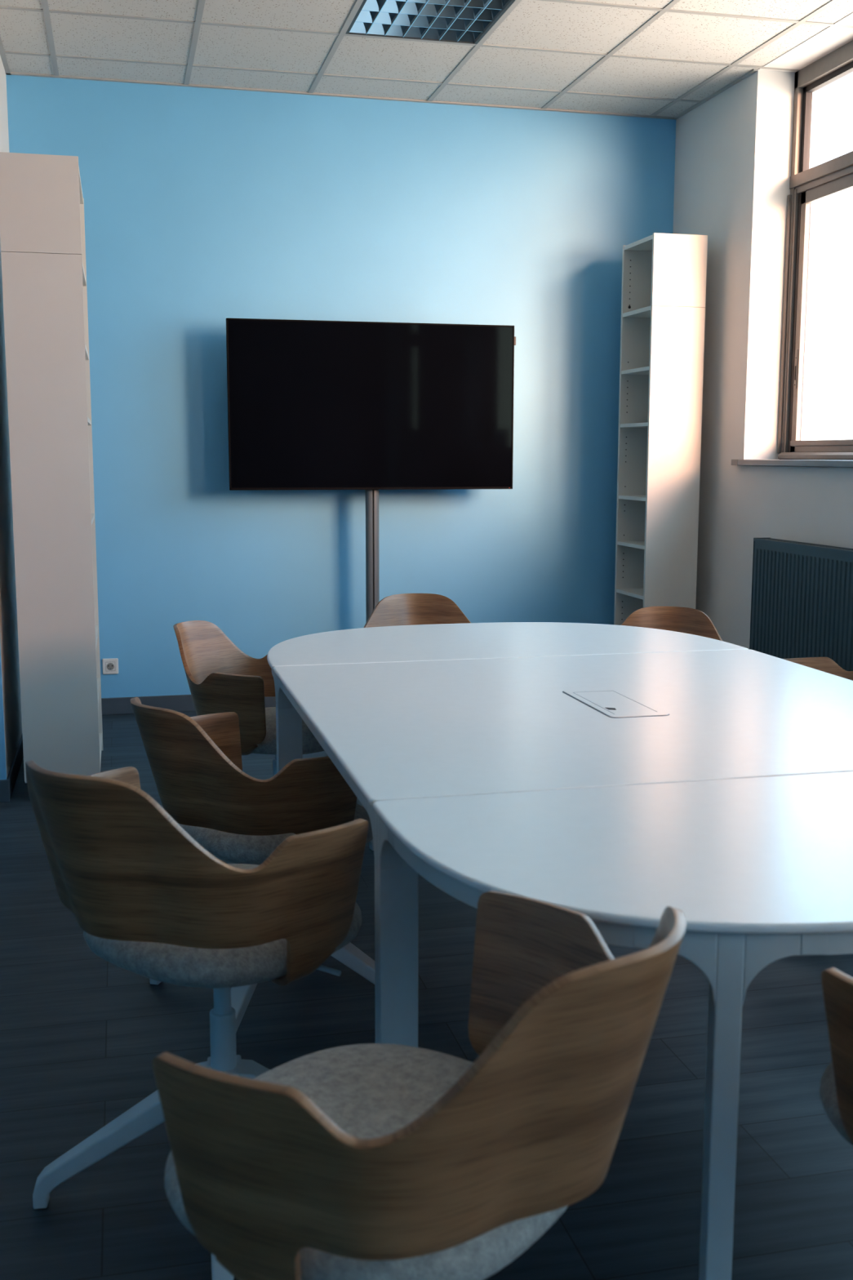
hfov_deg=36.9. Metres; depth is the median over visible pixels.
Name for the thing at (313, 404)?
television
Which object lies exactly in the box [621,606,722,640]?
swivel chair
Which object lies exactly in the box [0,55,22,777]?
wall
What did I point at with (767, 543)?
grille
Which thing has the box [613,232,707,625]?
bookcase
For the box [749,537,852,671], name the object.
radiator
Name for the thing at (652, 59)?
ceiling
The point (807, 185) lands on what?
window
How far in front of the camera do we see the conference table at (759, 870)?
1.86 m
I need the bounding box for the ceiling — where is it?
[0,0,852,119]
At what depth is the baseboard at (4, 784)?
4.84 m
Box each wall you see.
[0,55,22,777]
[0,647,6,779]
[5,74,675,697]
[673,12,852,648]
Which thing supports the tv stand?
on the floor
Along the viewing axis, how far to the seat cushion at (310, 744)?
3.88 m
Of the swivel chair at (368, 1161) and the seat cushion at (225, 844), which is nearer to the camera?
the swivel chair at (368, 1161)
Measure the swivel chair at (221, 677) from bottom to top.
0.770 m
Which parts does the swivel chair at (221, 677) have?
leg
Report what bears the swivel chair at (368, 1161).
on the floor
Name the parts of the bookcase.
shelf, shelf, panel, shelf, shelf, shelf, fixed shelf, extension panel, panel, panel, extension panel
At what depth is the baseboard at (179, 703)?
6.51 m
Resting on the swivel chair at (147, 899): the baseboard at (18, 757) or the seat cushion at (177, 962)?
the seat cushion at (177, 962)
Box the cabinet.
[0,151,102,782]
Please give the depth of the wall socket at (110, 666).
6.44 m
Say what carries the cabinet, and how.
on the floor
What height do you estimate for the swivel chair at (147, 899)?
0.838 m
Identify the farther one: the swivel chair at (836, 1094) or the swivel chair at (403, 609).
the swivel chair at (403, 609)
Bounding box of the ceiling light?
[346,0,515,44]
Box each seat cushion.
[83,863,361,987]
[164,1043,568,1279]
[178,803,373,865]
[251,706,324,754]
[819,1061,852,1146]
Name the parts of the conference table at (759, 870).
leg, leg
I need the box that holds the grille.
[753,537,852,554]
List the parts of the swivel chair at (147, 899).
leg, leg, leg, leg, lever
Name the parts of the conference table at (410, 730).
leg, leg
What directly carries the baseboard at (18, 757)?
attached to the wall at (9, 646)
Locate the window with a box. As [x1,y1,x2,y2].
[777,40,852,460]
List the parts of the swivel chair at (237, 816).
leg, leg, leg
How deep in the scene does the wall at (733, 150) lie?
6.12 m
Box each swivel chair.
[25,760,368,1279]
[129,697,374,1032]
[152,890,686,1279]
[173,620,373,850]
[363,593,471,627]
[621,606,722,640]
[783,657,852,680]
[819,967,852,1146]
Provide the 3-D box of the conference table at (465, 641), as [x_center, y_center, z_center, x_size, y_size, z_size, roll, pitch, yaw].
[0.187,0.357,4.105,1.444,0.730,0.765,-2,8,-13]
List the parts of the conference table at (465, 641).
leg, leg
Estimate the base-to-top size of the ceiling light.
0.112 m
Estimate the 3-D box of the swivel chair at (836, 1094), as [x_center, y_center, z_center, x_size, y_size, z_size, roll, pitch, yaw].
[0.745,0.673,1.521,0.588,0.849,0.621,-4,9,-24]
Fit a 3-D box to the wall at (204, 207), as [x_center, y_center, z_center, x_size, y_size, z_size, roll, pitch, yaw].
[-0.300,-1.269,6.663,3.873,3.213,0.200,-2,8,-13]
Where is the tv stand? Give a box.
[365,489,379,622]
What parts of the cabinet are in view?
extension panel, shelf, panel, extension panel, fixed shelf, shelf, shelf, panel, shelf, shelf, shelf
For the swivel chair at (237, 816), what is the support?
on the floor
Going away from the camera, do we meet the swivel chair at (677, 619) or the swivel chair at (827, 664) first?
the swivel chair at (827, 664)
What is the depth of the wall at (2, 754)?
4.82 m
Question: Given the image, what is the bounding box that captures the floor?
[0,711,852,1279]
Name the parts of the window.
lock plate, sliding sash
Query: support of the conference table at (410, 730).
on the floor
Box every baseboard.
[0,779,9,802]
[6,734,23,799]
[101,694,275,715]
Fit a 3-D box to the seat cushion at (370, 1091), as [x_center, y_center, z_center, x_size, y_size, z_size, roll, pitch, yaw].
[-0.055,0.580,1.457,0.440,0.088,0.444,6,10,35]
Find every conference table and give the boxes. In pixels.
[266,622,747,807]
[272,648,852,1043]
[372,771,852,1279]
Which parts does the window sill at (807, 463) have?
sill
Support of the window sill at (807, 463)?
attached to the wall at (733, 150)
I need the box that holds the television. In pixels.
[226,318,515,490]
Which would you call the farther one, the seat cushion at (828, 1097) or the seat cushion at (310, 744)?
the seat cushion at (310, 744)
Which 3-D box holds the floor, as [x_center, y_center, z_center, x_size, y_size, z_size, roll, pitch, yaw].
[-0.608,1.039,2.352,6.611,0.120,9.000,-2,8,-13]
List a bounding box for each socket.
[102,657,118,674]

